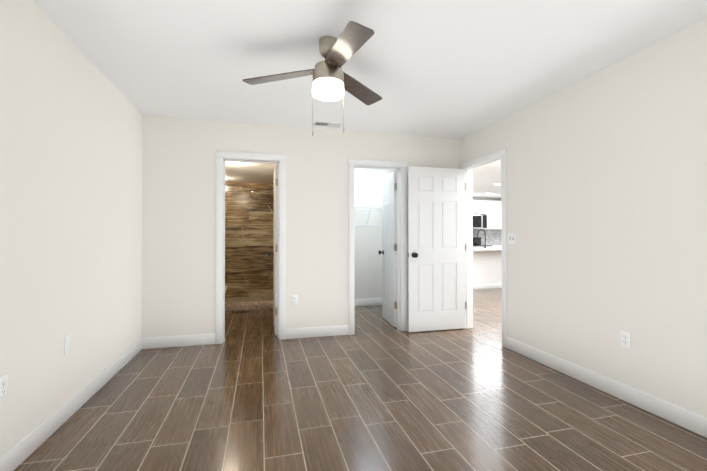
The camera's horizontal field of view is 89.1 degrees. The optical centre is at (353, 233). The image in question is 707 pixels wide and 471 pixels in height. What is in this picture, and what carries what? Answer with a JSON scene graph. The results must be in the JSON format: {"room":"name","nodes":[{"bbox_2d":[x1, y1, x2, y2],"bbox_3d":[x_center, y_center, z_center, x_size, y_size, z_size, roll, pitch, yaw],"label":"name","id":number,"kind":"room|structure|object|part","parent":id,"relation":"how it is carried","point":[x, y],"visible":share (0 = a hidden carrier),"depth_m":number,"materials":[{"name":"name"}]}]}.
{"room":"empty bedroom","nodes":[
{"label":"empty bedroom","id":0,"kind":"room"},
{"bbox_2d":[0,0,142,456],"bbox_3d":[-2.032,-0.031,2.838,0.120,2.440,8.210,0,-1,-15],"label":"wall","id":1,"kind":"structure","parent":0,"point":[71,125],"depth_m":2.20,"materials":[{"name":"white paint"}]},
{"bbox_2d":[0,373,7,400],"bbox_3d":[-1.678,0.737,1.719,0.008,0.115,0.070,0,-1,-15],"label":"electrical outlet","id":2,"kind":"object","parent":1,"relation":"attached to","point":[3,386],"visible":1,"depth_m":1.72,"materials":[{"name":"white plastic"}]},
{"bbox_2d":[64,334,70,354],"bbox_3d":[-1.830,0.708,2.300,0.006,0.115,0.070,0,-1,-15],"label":"electrical outlet","id":3,"kind":"object","parent":1,"relation":"attached to","point":[67,345],"visible":1,"depth_m":2.29,"materials":[{"name":"white plastic"}]},
{"bbox_2d":[0,338,143,470],"bbox_3d":[-1.582,1.116,1.360,0.017,0.115,4.904,0,-1,-15],"label":"baseboard","id":4,"kind":"structure","parent":1,"relation":"attached to","point":[14,457],"depth_m":2.20,"materials":[{"name":"white wood"}]},
{"bbox_2d":[225,161,277,183],"bbox_3d":[-1.881,-1.103,5.499,1.500,0.239,2.916,0,-1,-15],"label":"ceiling","id":5,"kind":"structure","parent":0,"point":[244,172],"depth_m":5.76,"materials":[{"name":"white paint"}]},
{"bbox_2d":[141,115,459,337],"bbox_3d":[-0.428,-0.016,4.280,3.708,2.440,0.150,0,-1,-15],"label":"wall","id":6,"kind":"structure","parent":0,"point":[178,226],"depth_m":4.01,"materials":[{"name":"white paint"}]},
{"bbox_2d":[144,333,214,348],"bbox_3d":[-1.837,1.141,3.819,0.695,0.115,0.013,0,-1,-15],"label":"baseboard","id":7,"kind":"structure","parent":6,"relation":"attached to","point":[200,339],"depth_m":3.81,"materials":[{"name":"white wood"}]},
{"bbox_2d":[215,151,285,343],"bbox_3d":[-1.158,0.149,4.090,0.750,2.105,0.182,0,-1,-15],"label":"door frame","id":8,"kind":"structure","parent":6,"relation":"attached to","point":[222,157],"depth_m":4.03,"materials":[{"name":"white wood"}]},
{"bbox_2d":[268,165,277,334],"bbox_3d":[-0.975,0.194,4.505,0.179,2.000,0.638,0,-1,-15],"label":"bathroom door","id":9,"kind":"structure","parent":6,"relation":"in","point":[275,256],"depth_m":4.24,"materials":[{"name":"white wood"}]},
{"bbox_2d":[292,295,297,304],"bbox_3d":[-0.674,0.762,4.126,0.070,0.115,0.008,0,-1,-15],"label":"electrical outlet","id":10,"kind":"object","parent":6,"relation":"attached to","point":[294,299],"visible":1,"depth_m":4.12,"materials":[{"name":"white plastic"}]},
{"bbox_2d":[286,325,348,338],"bbox_3d":[-0.417,1.145,4.187,0.740,0.115,0.013,0,-1,-15],"label":"baseboard","id":11,"kind":"structure","parent":6,"relation":"attached to","point":[310,332],"depth_m":4.18,"materials":[{"name":"white wood"}]},
{"bbox_2d":[349,158,406,334],"bbox_3d":[0.284,0.153,4.463,0.750,2.105,0.182,0,-1,-15],"label":"door frame","id":12,"kind":"structure","parent":6,"relation":"attached to","point":[400,167],"depth_m":4.45,"materials":[{"name":"white wood"}]},
{"bbox_2d":[378,171,396,326],"bbox_3d":[0.488,0.198,4.884,0.179,2.000,0.638,0,-1,-10],"label":"closet door","id":13,"kind":"structure","parent":6,"relation":"in","point":[389,248],"depth_m":4.82,"materials":[{"name":"white wood"}]},
{"bbox_2d":[14,288,706,470],"bbox_3d":[2.309,1.266,5.447,9.840,0.100,11.110,0,-1,-15],"label":"floor","id":14,"kind":"structure","parent":0,"point":[376,391],"depth_m":2.38,"materials":[{"name":"tile"}]},
{"bbox_2d":[225,296,272,301],"bbox_3d":[-2.091,1.209,6.287,1.476,0.030,1.040,0,-1,-15],"label":"pan","id":15,"kind":"object","parent":14,"relation":"on","point":[253,298],"depth_m":6.64,"materials":[{"name":"brown tile"}]},
{"bbox_2d":[225,300,272,310],"bbox_3d":[-1.946,1.156,5.726,1.472,0.125,0.120,0,-1,-15],"label":"shower curb","id":16,"kind":"object","parent":14,"relation":"on","point":[247,305],"visible":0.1,"depth_m":5.74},
{"bbox_2d":[473,250,501,288],"bbox_3d":[2.882,0.811,8.429,2.200,0.870,0.632,0,-1,-15],"label":"kitchen island","id":17,"kind":"object","parent":14,"relation":"on","point":[487,269],"visible":0.19,"depth_m":8.15,"materials":[{"name":"white"}]},
{"bbox_2d":[473,247,501,250],"bbox_3d":[2.906,0.355,8.338,2.260,0.040,0.890,0,-1,-15],"label":"countertop","id":18,"kind":"structure","parent":17,"relation":"on","point":[495,247],"depth_m":7.95,"materials":[{"name":"white stone"}]},
{"bbox_2d":[477,229,485,245],"bbox_3d":[3.067,0.094,8.604,0.230,0.407,0.024,0,-1,-15],"label":"faucet","id":19,"kind":"object","parent":18,"relation":"on","point":[485,235],"visible":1,"depth_m":8.62,"materials":[{"name":"black metal"}]},
{"bbox_3d":[3.767,0.821,11.116,0.736,0.905,0.608,0,-1,-15],"label":"range","id":20,"kind":"object","parent":14,"relation":"on","visible":0},
{"bbox_2d":[473,237,491,245],"bbox_3d":[3.769,0.569,11.109,0.736,0.910,0.628,0,-1,-15],"label":"range","id":21,"kind":"object","parent":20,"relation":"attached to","point":[476,241],"visible":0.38,"depth_m":11.38,"materials":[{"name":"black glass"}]},
{"bbox_2d":[32,0,706,197],"bbox_3d":[2.309,-1.274,5.473,9.840,0.100,11.110,0,-1,-15],"label":"ceiling","id":22,"kind":"structure","parent":0,"point":[455,69],"depth_m":2.49,"materials":[{"name":"white paint"}]},
{"bbox_2d":[242,21,381,135],"bbox_3d":[-0.174,-0.945,2.247,1.023,0.624,0.998,0,-1,-15],"label":"fan","id":23,"kind":"object","parent":22,"relation":"hanging from","point":[332,80],"visible":1,"depth_m":2.27,"materials":[{"name":"silver metal"}]},
{"bbox_2d":[312,121,342,127],"bbox_3d":[-0.290,-1.232,4.061,0.335,0.012,0.165,0,-1,-15],"label":"ceiling vent","id":24,"kind":"object","parent":22,"relation":"in","point":[327,124],"visible":0.98,"depth_m":4.05,"materials":[{"name":"white metal"}]},
{"bbox_2d":[355,168,396,298],"bbox_3d":[-0.068,0.002,6.120,2.088,2.440,0.120,0,-1,-15],"label":"wall","id":25,"kind":"structure","parent":0,"point":[368,246],"depth_m":6.14,"materials":[{"name":"white paint"}]},
{"bbox_2d":[355,298,381,305],"bbox_3d":[-0.051,1.164,6.041,2.088,0.115,0.017,0,-1,-15],"label":"baseboard","id":26,"kind":"structure","parent":25,"relation":"attached to","point":[367,302],"depth_m":6.10,"materials":[{"name":"white wood"}]},
{"bbox_2d":[355,205,381,225],"bbox_3d":[-0.014,-0.296,5.915,2.073,0.322,0.308,0,-1,-15],"label":"closet shelf","id":27,"kind":"object","parent":25,"relation":"attached to","point":[359,206],"visible":0.17,"depth_m":5.94,"materials":[{"name":"silver metal"}]},
{"bbox_2d":[473,197,500,214],"bbox_3d":[2.728,0.055,11.243,5.892,2.440,0.120,0,-1,-15],"label":"wall","id":28,"kind":"structure","parent":0,"point":[485,199],"depth_m":11.59,"materials":[{"name":"white paint"}]},
{"bbox_2d":[473,201,476,212],"bbox_3d":[3.550,-0.823,11.221,0.375,0.405,0.347,0,-1,-15],"label":"upper cabinet","id":29,"kind":"object","parent":28,"relation":"attached to","point":[474,202],"depth_m":11.09,"materials":[{"name":"white wood"}]},
{"bbox_2d":[477,201,484,212],"bbox_3d":[3.913,-0.822,11.315,0.375,0.405,0.347,0,-1,-15],"label":"upper cabinet","id":30,"kind":"object","parent":28,"relation":"attached to","point":[480,204],"depth_m":11.15,"materials":[{"name":"white wood"}]},
{"bbox_2d":[473,214,486,228],"bbox_3d":[3.739,-0.368,11.236,0.736,0.445,0.403,0,-1,-15],"label":"microwave","id":31,"kind":"object","parent":30,"relation":"attached to","point":[481,227],"depth_m":11.07,"materials":[{"name":"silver metal"}]},
{"bbox_3d":[3.706,-0.377,11.023,0.490,0.360,0.006,0,-1,-15],"label":"kitchen microwave glass","id":32,"kind":"part","parent":31,"relation":"part of","materials":[{"name":"black glass"}]},
{"bbox_3d":[4.062,-0.374,11.115,0.145,0.395,0.006,0,-1,-15],"label":"kitchen microwave glass","id":33,"kind":"part","parent":31,"relation":"part of","materials":[{"name":"black glass"}]},
{"bbox_2d":[473,229,500,244],"bbox_3d":[3.854,0.112,11.466,3.000,0.510,0.007,0,-1,-15],"label":"backsplash","id":34,"kind":"structure","parent":28,"relation":"attached to","point":[493,236],"depth_m":11.60,"materials":[{"name":"grey tile"}]},
{"bbox_2d":[481,201,500,228],"bbox_3d":[4.304,-0.583,11.413,0.432,0.880,0.347,0,-1,-15],"label":"upper cabinet","id":35,"kind":"object","parent":28,"relation":"attached to","point":[491,210],"depth_m":11.26,"materials":[{"name":"white wood"}]},
{"bbox_2d":[460,18,706,417],"bbox_3d":[1.310,-0.007,5.201,0.120,2.440,10.870,0,-1,-15],"label":"wall","id":36,"kind":"structure","parent":0,"point":[607,195],"depth_m":2.60,"materials":[{"name":"white paint"}]},
{"bbox_2d":[459,148,506,347],"bbox_3d":[1.559,0.151,4.239,0.152,2.105,0.917,0,-1,-15],"label":"door frame","id":37,"kind":"structure","parent":36,"relation":"attached to","point":[487,159],"depth_m":4.37,"materials":[{"name":"white wood"}]},
{"bbox_2d":[408,166,465,331],"bbox_3d":[1.057,0.186,4.478,0.804,2.015,0.179,0,-1,-15],"label":"entry door","id":38,"kind":"structure","parent":37,"relation":"attached to","point":[436,248],"depth_m":4.45,"materials":[{"name":"white wood"}]},
{"bbox_3d":[0.716,0.260,4.389,0.100,0.066,0.179,0,-1,-15],"label":"knob","id":39,"kind":"part","parent":38,"relation":"part of","materials":[{"name":"black metal"}]},
{"bbox_2d":[508,233,515,243],"bbox_3d":[1.629,0.048,3.702,0.014,0.116,0.116,0,-1,-15],"label":"light switch","id":40,"kind":"object","parent":36,"relation":"attached to","point":[511,238],"visible":1,"depth_m":3.70,"materials":[{"name":"white plastic"}]},
{"bbox_2d":[507,337,706,437],"bbox_3d":[2.107,1.121,1.840,0.017,0.115,3.985,0,-1,-15],"label":"baseboard","id":41,"kind":"structure","parent":36,"relation":"attached to","point":[692,421],"depth_m":2.57,"materials":[{"name":"white wood"}]},
{"bbox_2d":[620,330,630,348],"bbox_3d":[1.928,0.751,2.549,0.008,0.115,0.070,0,-1,-15],"label":"electrical outlet","id":42,"kind":"object","parent":36,"relation":"attached to","point":[625,339],"visible":1,"depth_m":2.54,"materials":[{"name":"white plastic"}]},
{"bbox_3d":[-2.076,0.124,6.240,1.500,2.200,1.160,0,-1,-15],"label":"tiled wall","id":43,"kind":"structure","parent":0,"visible":0},
{"bbox_2d":[225,226,242,246],"bbox_3d":[-2.304,0.054,6.782,0.406,0.386,0.006,0,-1,-15],"label":"trim","id":44,"kind":"structure","parent":43,"relation":"attached to","point":[242,236],"depth_m":6.81,"materials":[{"name":"beige"}]},
{"bbox_2d":[225,182,273,297],"bbox_3d":[-2.234,0.130,6.849,1.500,2.200,0.100,0,-1,-15],"label":"shower wall tile","id":45,"kind":"structure","parent":43,"relation":"attached to","point":[239,192],"depth_m":6.87,"materials":[{"name":"brown tile"}]},
{"bbox_2d":[230,186,273,300],"bbox_3d":[-1.606,0.152,5.824,0.758,1.865,0.010,0,-1,-15],"label":"shower glass door","id":46,"kind":"structure","parent":43,"relation":"attached to","point":[249,243],"depth_m":5.82,"materials":[{"name":"clear glass"}]},
{"bbox_2d":[250,190,273,198],"bbox_3d":[-1.602,-0.714,6.408,0.472,0.181,0.185,0,-1,-6],"label":"shower fixture","id":47,"kind":"object","parent":43,"relation":"attached to","point":[255,195],"depth_m":6.40,"materials":[{"name":"silver metal"}]}
]}

